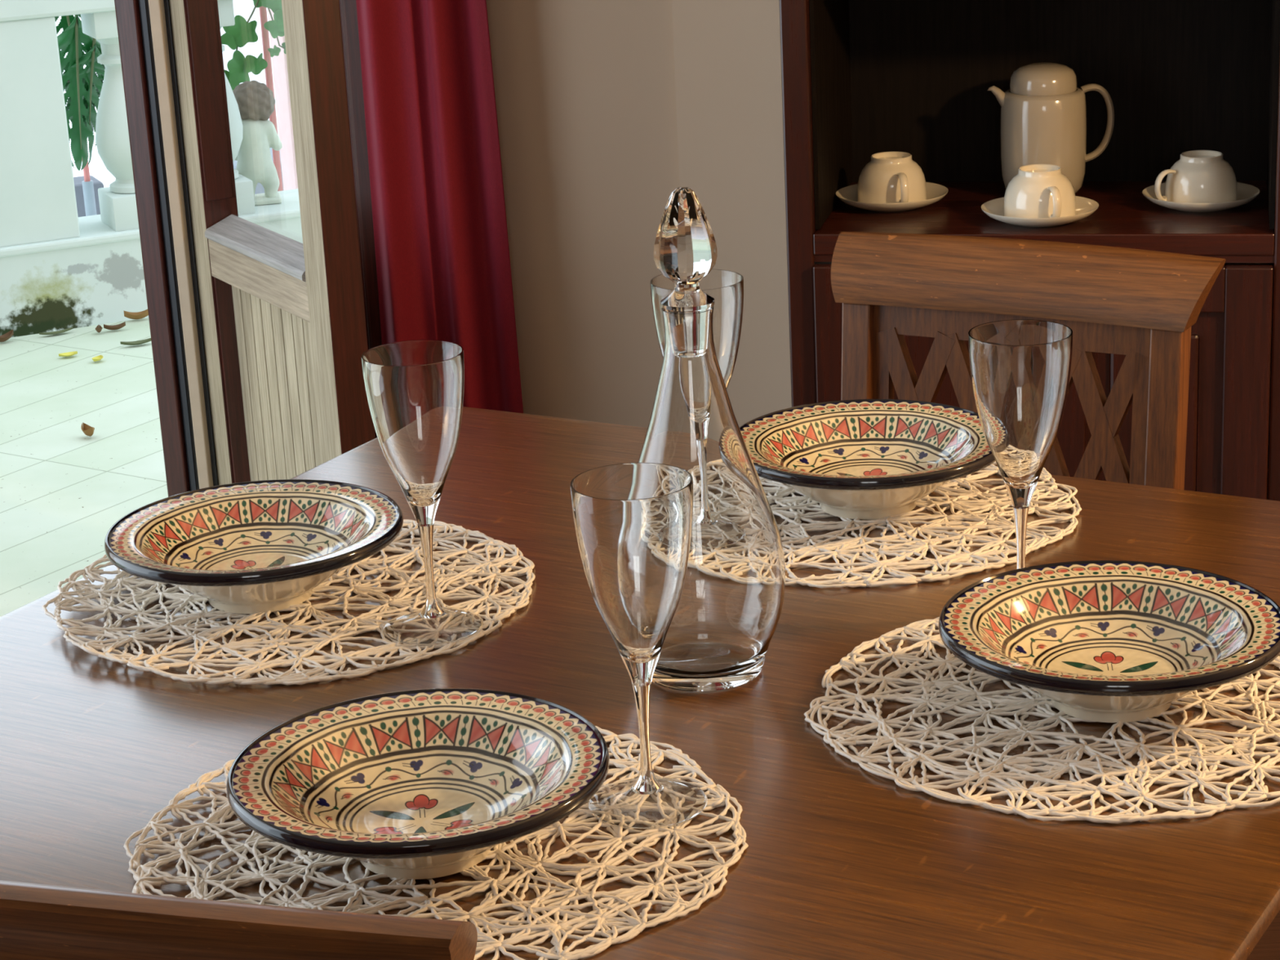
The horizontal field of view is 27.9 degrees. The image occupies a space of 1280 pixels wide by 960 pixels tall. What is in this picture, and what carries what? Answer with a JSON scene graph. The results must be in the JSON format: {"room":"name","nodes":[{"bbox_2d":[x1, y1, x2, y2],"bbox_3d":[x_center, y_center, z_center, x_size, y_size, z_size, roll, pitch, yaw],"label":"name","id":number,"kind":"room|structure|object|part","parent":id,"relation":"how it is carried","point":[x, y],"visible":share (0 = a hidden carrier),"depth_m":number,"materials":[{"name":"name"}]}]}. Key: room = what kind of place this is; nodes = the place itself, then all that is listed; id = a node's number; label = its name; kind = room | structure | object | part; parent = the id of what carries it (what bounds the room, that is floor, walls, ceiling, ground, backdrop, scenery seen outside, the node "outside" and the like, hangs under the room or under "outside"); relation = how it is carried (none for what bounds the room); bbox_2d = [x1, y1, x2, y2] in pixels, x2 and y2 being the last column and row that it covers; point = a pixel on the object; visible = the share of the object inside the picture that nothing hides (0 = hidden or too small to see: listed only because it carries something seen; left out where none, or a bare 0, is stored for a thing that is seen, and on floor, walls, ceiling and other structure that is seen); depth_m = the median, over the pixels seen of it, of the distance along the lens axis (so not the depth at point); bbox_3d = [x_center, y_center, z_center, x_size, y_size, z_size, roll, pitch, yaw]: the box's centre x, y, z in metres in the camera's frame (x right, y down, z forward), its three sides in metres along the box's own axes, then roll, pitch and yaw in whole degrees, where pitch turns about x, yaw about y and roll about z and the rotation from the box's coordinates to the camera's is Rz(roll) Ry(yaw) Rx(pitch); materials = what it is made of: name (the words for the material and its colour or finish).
{"room":"dining room","nodes":[
{"label":"dining room","id":0,"kind":"room"},
{"bbox_2d":[0,317,1279,959],"bbox_3d":[0.547,0.833,2.184,9.270,0.120,8.792,-10,19,-22],"label":"floor","id":1,"kind":"structure","parent":0,"point":[63,488],"depth_m":5.02,"materials":[{"name":"tile"}]},
{"bbox_2d":[0,328,13,342],"bbox_3d":[-1.454,-0.327,5.882,0.025,0.022,0.060,11,22,36],"label":"fallen leaf","id":2,"kind":"object","parent":1,"relation":"on","point":[7,335],"visible":1,"depth_m":5.89,"materials":[{"name":"brown plant"}]},
{"bbox_2d":[39,327,72,334],"bbox_3d":[-1.344,-0.341,5.930,0.080,0.010,0.021,-12,20,-27],"label":"fallen leaf","id":3,"kind":"object","parent":1,"relation":"on","point":[70,328],"visible":1,"depth_m":5.93,"materials":[{"name":"green plant"}]},
{"bbox_2d":[58,351,77,356],"bbox_3d":[-1.271,-0.279,5.728,0.033,0.008,0.031,3,19,17],"label":"fallen leaf","id":4,"kind":"object","parent":1,"relation":"on","point":[68,353],"visible":1,"depth_m":5.73,"materials":[{"name":"yellow plant"}]},
{"bbox_2d":[80,422,94,436],"bbox_3d":[-1.094,-0.098,5.110,0.025,0.024,0.045,-15,22,-34],"label":"fallen leaf","id":5,"kind":"object","parent":1,"relation":"on","point":[86,429],"visible":1,"depth_m":5.10,"materials":[{"name":"brown plant"}]},
{"bbox_2d":[92,355,102,361],"bbox_3d":[-1.195,-0.267,5.678,0.027,0.009,0.026,-11,20,-25],"label":"fallen leaf","id":6,"kind":"object","parent":1,"relation":"on","point":[99,357],"visible":1,"depth_m":5.68,"materials":[{"name":"yellow plant"}]},
{"bbox_2d":[95,324,102,333],"bbox_3d":[-1.244,-0.346,5.921,0.017,0.016,0.030,-5,18,-7],"label":"fallen leaf","id":7,"kind":"object","parent":1,"relation":"on","point":[97,329],"visible":1,"depth_m":5.92,"materials":[{"name":"brown plant"}]},
{"bbox_2d":[103,321,125,329],"bbox_3d":[-1.211,-0.354,5.939,0.050,0.017,0.021,-8,18,-16],"label":"fallen leaf","id":8,"kind":"object","parent":1,"relation":"on","point":[117,326],"visible":1,"depth_m":5.94,"materials":[{"name":"brown plant"}]},
{"bbox_2d":[120,337,151,345],"bbox_3d":[-1.131,-0.310,5.797,0.075,0.013,0.025,-9,19,-19],"label":"fallen leaf","id":9,"kind":"object","parent":1,"relation":"on","point":[143,341],"visible":0.9,"depth_m":5.80,"materials":[{"name":"green plant"}]},
{"bbox_2d":[123,309,148,319],"bbox_3d":[-1.176,-0.387,6.025,0.060,0.024,0.029,-6,18,-11],"label":"fallen leaf","id":10,"kind":"object","parent":1,"relation":"on","point":[139,315],"visible":0.9,"depth_m":6.02,"materials":[{"name":"orange plant"}]},
{"bbox_2d":[0,0,302,337],"bbox_3d":[-1.325,-0.812,6.042,5.500,0.880,0.262,-10,19,-23],"label":"balustrade","id":11,"kind":"object","parent":1,"relation":"on","point":[60,269],"visible":0.3,"depth_m":5.96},
{"bbox_3d":[-1.339,-1.156,5.924,5.500,0.152,0.220,-10,19,-23],"label":"handrail","id":12,"kind":"part","parent":11,"relation":"part of","materials":[{"name":"white stone"}]},
{"bbox_2d":[232,80,282,205],"bbox_3d":[-0.939,-0.822,6.254,0.138,0.295,0.108,-6,18,-9],"label":"cherub statue","id":13,"kind":"object","parent":11,"relation":"on","point":[255,101],"visible":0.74,"depth_m":6.22,"materials":[{"name":"stone"}]},
{"bbox_2d":[0,880,477,959],"bbox_3d":[-0.194,0.540,1.603,0.397,0.861,0.485,2,18,16],"label":"dining chair","id":14,"kind":"object","parent":1,"relation":"on","point":[38,922],"visible":1,"depth_m":1.25,"materials":[{"name":"brown wood"}]},
{"bbox_2d":[0,406,1279,959],"bbox_3d":[0.021,0.483,1.930,1.003,0.750,1.005,7,20,29],"label":"dining table","id":15,"kind":"object","parent":1,"relation":"on","point":[841,860],"visible":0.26,"depth_m":1.67,"materials":[{"name":"brown wood"}]},
{"bbox_2d":[41,519,535,685],"bbox_3d":[-0.262,0.082,1.971,0.368,0.016,0.366,8,21,31],"label":"placemat","id":16,"kind":"object","parent":15,"relation":"on","point":[371,620],"visible":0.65,"depth_m":1.92,"materials":[{"name":"wicker"}]},
{"bbox_2d":[104,479,403,613],"bbox_3d":[-0.291,0.061,1.960,0.225,0.058,0.225,-15,21,-34],"label":"bowl","id":17,"kind":"object","parent":16,"relation":"on","point":[252,547],"visible":1,"depth_m":1.99,"materials":[{"name":"ceramic"}]},
{"bbox_2d":[361,339,483,644],"bbox_3d":[-0.156,0.009,1.852,0.073,0.208,0.073,-3,18,0],"label":"wine glass","id":18,"kind":"object","parent":16,"relation":"on","point":[415,388],"visible":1,"depth_m":1.82,"materials":[{"name":"clear glass"}]},
{"bbox_2d":[123,725,748,959],"bbox_3d":[-0.123,0.213,1.549,0.371,0.011,0.367,-3,18,0],"label":"placemat","id":19,"kind":"object","parent":15,"relation":"on","point":[602,917],"visible":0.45,"depth_m":1.50,"materials":[{"name":"wicker"}]},
{"bbox_2d":[226,688,609,879],"bbox_3d":[-0.129,0.192,1.524,0.225,0.058,0.225,-5,18,-5],"label":"bowl","id":20,"kind":"object","parent":19,"relation":"on","point":[421,784],"visible":1,"depth_m":1.55,"materials":[{"name":"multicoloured ceramic"}]},
{"bbox_2d":[570,462,707,829],"bbox_3d":[0.000,0.100,1.545,0.073,0.208,0.073,-3,18,0],"label":"wine glass","id":21,"kind":"object","parent":19,"relation":"on","point":[633,522],"visible":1,"depth_m":1.51,"materials":[{"name":"clear glass"}]},
{"bbox_2d":[637,186,785,691],"bbox_3d":[0.036,-0.030,1.738,0.118,0.340,0.118,-3,18,0],"label":"decanter","id":22,"kind":"object","parent":15,"relation":"on","point":[724,623],"visible":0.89,"depth_m":1.71,"materials":[{"name":"clear glass"}]},
{"bbox_2d":[759,461,1081,588],"bbox_3d":[0.174,0.023,2.104,0.372,0.006,0.366,-13,20,-28],"label":"placemat","id":23,"kind":"object","parent":15,"relation":"on","point":[993,521],"visible":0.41,"depth_m":2.03,"materials":[{"name":"wicker"}]},
{"bbox_2d":[650,269,743,388],"bbox_3d":[0.049,-0.056,2.023,0.073,0.208,0.073,-3,18,0],"label":"wine glass","id":24,"kind":"object","parent":23,"relation":"on","point":[726,286],"visible":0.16,"depth_m":1.98,"materials":[{"name":"clear glass"}]},
{"bbox_2d":[739,399,995,519],"bbox_3d":[0.185,-0.008,2.100,0.225,0.058,0.225,3,19,19],"label":"bowl","id":25,"kind":"object","parent":23,"relation":"on","point":[860,459],"visible":0.97,"depth_m":2.13,"materials":[{"name":"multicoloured ceramic"}]},
{"bbox_2d":[968,319,1072,568],"bbox_3d":[0.270,-0.004,1.826,0.073,0.208,0.073,-3,18,0],"label":"wine glass","id":26,"kind":"object","parent":15,"relation":"on","point":[1020,369],"visible":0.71,"depth_m":1.79,"materials":[{"name":"clear glass"}]},
{"bbox_2d":[804,617,1279,823],"bbox_3d":[0.297,0.146,1.700,0.373,0.006,0.365,-3,18,0],"label":"placemat","id":27,"kind":"object","parent":15,"relation":"on","point":[1019,766],"visible":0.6,"depth_m":1.64,"materials":[{"name":"woven natural fiber cord"}]},
{"bbox_2d":[937,560,1279,722],"bbox_3d":[0.309,0.117,1.690,0.225,0.058,0.225,-1,18,7],"label":"bowl","id":28,"kind":"object","parent":27,"relation":"on","point":[1105,641],"visible":1,"depth_m":1.72,"materials":[{"name":"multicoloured ceramic"}]},
{"bbox_2d":[831,231,1226,489],"bbox_3d":[0.287,0.241,2.465,0.397,0.861,0.485,7,20,29],"label":"dining chair","id":29,"kind":"object","parent":1,"relation":"on","point":[1143,306],"visible":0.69,"depth_m":2.49,"materials":[{"name":"brown wood"}]},
{"bbox_3d":[0.244,0.197,2.709,0.031,0.798,0.100,7,20,29],"label":"leg","id":30,"kind":"part","parent":29,"relation":"part of","materials":[{"name":"brown wood"}]},
{"bbox_3d":[0.368,-0.198,2.510,0.397,0.062,0.075,7,20,29],"label":"rail","id":31,"kind":"part","parent":29,"relation":"part of","materials":[{"name":"brown wood"}]},
{"bbox_3d":[0.522,0.233,2.555,0.031,0.798,0.100,7,20,29],"label":"leg","id":32,"kind":"part","parent":29,"relation":"part of","materials":[{"name":"brown wood"}]},
{"bbox_2d":[778,0,1279,501],"bbox_3d":[0.824,-0.855,3.196,1.330,2.450,0.387,1,18,13],"label":"tall cabinet","id":33,"kind":"object","parent":1,"relation":"on","point":[860,79],"visible":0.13,"depth_m":3.47,"materials":[{"name":"brown wood"}]},
{"bbox_3d":[0.228,-0.706,3.399,0.035,2.100,0.357,1,18,13],"label":"panel","id":34,"kind":"part","parent":33,"relation":"part of","materials":[{"name":"brown wood"}]},
{"bbox_3d":[0.380,0.004,3.401,0.288,0.588,0.018,1,18,13],"label":"door frame","id":35,"kind":"part","parent":33,"relation":"part of","materials":[{"name":"brown wood"}]},
{"bbox_3d":[0.380,-0.002,3.403,0.172,0.462,0.012,1,18,13],"label":"door panel","id":36,"kind":"part","parent":33,"relation":"part of","materials":[{"name":"brown wood"}]},
{"bbox_2d":[813,180,1274,255],"bbox_3d":[0.846,-0.344,3.367,1.200,0.028,0.336,1,18,13],"label":"countertop","id":37,"kind":"structure","parent":33,"relation":"on","point":[1124,217],"depth_m":3.33,"materials":[{"name":"brown wood"}]},
{"bbox_2d":[835,182,948,212],"bbox_3d":[0.340,-0.379,3.477,0.151,0.020,0.151,-3,18,0],"label":"saucer","id":38,"kind":"object","parent":37,"relation":"on","point":[848,195],"visible":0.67,"depth_m":3.44,"materials":[{"name":"white ceramic"}]},
{"bbox_2d":[857,151,926,203],"bbox_3d":[0.336,-0.404,3.464,0.093,0.064,0.104,7,20,28],"label":"coffee cup","id":39,"kind":"object","parent":38,"relation":"on","point":[889,177],"visible":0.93,"depth_m":3.44,"materials":[{"name":"white ceramic"}]},
{"bbox_3d":[0.348,-0.386,3.416,0.011,0.043,0.028,-6,18,-8],"label":"handle","id":40,"kind":"part","parent":39,"relation":"part of","materials":[{"name":"white ceramic"}]},
{"bbox_2d":[981,195,1098,226],"bbox_3d":[0.519,-0.346,3.345,0.151,0.020,0.151,-3,18,0],"label":"saucer","id":41,"kind":"object","parent":37,"relation":"on","point":[1085,207],"visible":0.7,"depth_m":3.31,"materials":[{"name":"white ceramic"}]},
{"bbox_2d":[1004,164,1075,217],"bbox_3d":[0.515,-0.370,3.332,0.093,0.064,0.104,7,20,27],"label":"coffee cup","id":42,"kind":"object","parent":41,"relation":"on","point":[1037,190],"visible":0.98,"depth_m":3.30,"materials":[{"name":"white ceramic"}]},
{"bbox_3d":[0.528,-0.352,3.285,0.011,0.043,0.028,-6,18,-9],"label":"handle","id":43,"kind":"part","parent":42,"relation":"part of","materials":[{"name":"white ceramic"}]},
{"bbox_2d":[986,62,1114,193],"bbox_3d":[0.554,-0.473,3.475,0.131,0.176,0.128,13,24,41],"label":"coffee pot","id":44,"kind":"object","parent":37,"relation":"on","point":[1043,119],"visible":0.84,"depth_m":3.43,"materials":[{"name":"white ceramic"}]},
{"bbox_3d":[0.484,-0.511,3.462,0.035,0.039,0.032,-3,18,0],"label":"spout","id":45,"kind":"part","parent":44,"relation":"part of","materials":[{"name":"white ceramic"}]},
{"bbox_3d":[0.541,-0.540,3.454,0.089,0.036,0.089,-3,18,0],"label":"lid","id":46,"kind":"part","parent":44,"relation":"part of","materials":[{"name":"white ceramic"}]},
{"bbox_3d":[0.617,-0.482,3.474,0.046,0.106,0.020,-3,18,0],"label":"handle","id":47,"kind":"part","parent":44,"relation":"part of","materials":[{"name":"white ceramic"}]},
{"bbox_2d":[1142,182,1260,212],"bbox_3d":[0.736,-0.369,3.383,0.151,0.020,0.151,-3,18,0],"label":"saucer","id":48,"kind":"object","parent":37,"relation":"on","point":[1246,193],"visible":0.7,"depth_m":3.34,"materials":[{"name":"white ceramic"}]},
{"bbox_2d":[1154,150,1236,203],"bbox_3d":[0.733,-0.394,3.371,0.093,0.064,0.104,7,20,28],"label":"coffee cup","id":49,"kind":"object","parent":48,"relation":"on","point":[1198,176],"visible":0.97,"depth_m":3.34,"materials":[{"name":"white ceramic"}]},
{"bbox_3d":[0.683,-0.383,3.356,0.028,0.043,0.011,-10,19,-21],"label":"handle","id":50,"kind":"part","parent":49,"relation":"part of","materials":[{"name":"white ceramic"}]},
{"bbox_3d":[0.511,-0.285,3.294,0.581,0.010,0.016,1,18,13],"label":"rail","id":51,"kind":"part","parent":33,"relation":"part of","materials":[{"name":"brown wood"}]},
{"bbox_3d":[0.867,-0.726,3.426,1.200,2.060,0.018,1,18,13],"label":"panel","id":52,"kind":"part","parent":33,"relation":"part of","materials":[{"name":"brown wood"}]},
{"bbox_3d":[0.664,0.004,3.339,0.172,0.462,0.012,1,18,13],"label":"door panel","id":53,"kind":"part","parent":33,"relation":"part of","materials":[{"name":"brown wood"}]},
{"bbox_3d":[0.664,0.010,3.338,0.288,0.588,0.018,1,18,13],"label":"door frame","id":54,"kind":"part","parent":33,"relation":"part of","materials":[{"name":"brown wood"}]},
{"bbox_3d":[0.843,-0.693,3.262,0.064,2.100,0.357,1,18,13],"label":"panel","id":55,"kind":"part","parent":33,"relation":"part of","materials":[{"name":"brown wood"}]},
{"bbox_2d":[486,0,1268,427],"bbox_3d":[-0.179,-1.114,3.750,4.800,2.700,0.275,1,18,13],"label":"wall","id":56,"kind":"structure","parent":0,"point":[606,108],"depth_m":3.83,"materials":[{"name":"paint"}]},
{"bbox_2d":[114,0,218,497],"bbox_3d":[-0.762,-0.985,3.848,0.079,2.450,0.080,1,18,13],"label":"trim","id":57,"kind":"structure","parent":56,"relation":"attached to","point":[144,28],"depth_m":4.01,"materials":[{"name":"brown wood"}]},
{"bbox_2d":[168,0,375,485],"bbox_3d":[-0.578,-0.774,3.685,0.064,2.070,0.559,-13,20,-28],"label":"door","id":58,"kind":"structure","parent":56,"relation":"in","point":[283,318],"depth_m":3.83,"materials":[{"name":"brown wood"}]},
{"bbox_3d":[-0.553,-0.345,3.810,0.047,0.032,0.379,-13,20,-28],"label":"sloping sill","id":59,"kind":"part","parent":58,"relation":"part of","materials":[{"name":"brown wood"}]},
{"bbox_3d":[-0.544,-0.310,3.825,0.054,0.076,0.385,-13,20,-28],"label":"rail","id":60,"kind":"part","parent":58,"relation":"part of","materials":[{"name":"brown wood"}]},
{"bbox_3d":[-0.526,-0.094,3.899,0.014,0.382,0.382,-13,20,-28],"label":"plank panel","id":61,"kind":"part","parent":58,"relation":"part of","materials":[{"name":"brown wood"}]},
{"bbox_2d":[339,0,382,438],"bbox_3d":[-0.448,-1.001,3.851,0.107,2.450,0.230,1,18,13],"label":"trim","id":62,"kind":"structure","parent":56,"relation":"attached to","point":[348,15],"depth_m":3.90,"materials":[{"name":"brown wood"}]},
{"bbox_2d":[355,0,523,413],"bbox_3d":[-0.344,-0.903,3.721,0.600,2.292,0.088,1,18,13],"label":"curtain","id":63,"kind":"object","parent":56,"relation":"hanging from","point":[442,248],"visible":0.46,"depth_m":3.85,"materials":[{"name":"fabric"}]},
{"label":"outside","id":64,"kind":"structure","parent":0,"visible":0},
{"bbox_2d":[258,6,283,191],"bbox_3d":[-0.864,0.289,6.865,0.018,4.200,0.018,-3,18,0],"label":"pole","id":65,"kind":"object","parent":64,"point":[263,11],"visible":0.02,"depth_m":6.44,"materials":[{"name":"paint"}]},
{"bbox_2d":[221,0,285,90],"bbox_3d":[-0.934,-1.133,6.331,0.231,0.362,0.065,-5,18,-6],"label":"climbing vine","id":66,"kind":"object","parent":65,"relation":"attached to","point":[236,36],"visible":0.73,"depth_m":6.35,"materials":[{"name":"green plant"}]},
{"bbox_3d":[-0.941,-1.157,6.339,0.153,0.321,0.005,-3,18,0],"label":"stem","id":67,"kind":"part","parent":66,"relation":"part of","materials":[{"name":"plant"}]},
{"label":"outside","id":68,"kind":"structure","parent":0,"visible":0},
{"bbox_2d":[233,147,283,194],"bbox_3d":[-0.645,0.522,7.830,0.980,3.150,0.340,-10,19,-23],"label":"wall","id":69,"kind":"structure","parent":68,"point":[260,188],"depth_m":7.08,"materials":[{"name":"grey paint"}]},
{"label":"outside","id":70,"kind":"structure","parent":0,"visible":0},
{"bbox_2d":[55,0,278,187],"bbox_3d":[-0.528,-10.583,48.054,120.000,0.200,82.000,-3,18,0],"label":"sky","id":71,"kind":"structure","parent":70,"point":[97,169],"depth_m":31.44,"materials":[{"name":"white"}]},
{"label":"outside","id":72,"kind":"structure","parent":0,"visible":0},
{"bbox_2d":[81,161,97,216],"bbox_3d":[-1.333,0.330,6.813,0.028,4.200,0.028,-3,18,0],"label":"pole","id":73,"kind":"object","parent":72,"point":[87,184],"visible":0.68,"depth_m":6.47,"materials":[{"name":"grey paint"}]},
{"bbox_2d":[54,13,105,170],"bbox_3d":[-1.387,-0.985,6.295,0.199,0.461,0.202,-3,18,0],"label":"monstera plant","id":74,"kind":"object","parent":73,"relation":"attached to","point":[82,86],"visible":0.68,"depth_m":6.27,"materials":[{"name":"green plant"}]},
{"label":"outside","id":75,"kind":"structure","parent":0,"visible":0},
{"bbox_2d":[73,175,103,217],"bbox_3d":[-1.423,0.762,7.111,0.215,3.205,0.130,-10,19,-23],"label":"wall","id":76,"kind":"structure","parent":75,"point":[77,180],"depth_m":6.60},
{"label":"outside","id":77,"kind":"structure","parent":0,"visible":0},
{"bbox_2d":[266,7,297,190],"bbox_3d":[-0.850,-0.481,6.873,0.130,5.660,0.140,-10,19,-23],"label":"column","id":78,"kind":"structure","parent":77,"point":[279,63],"depth_m":6.69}
]}

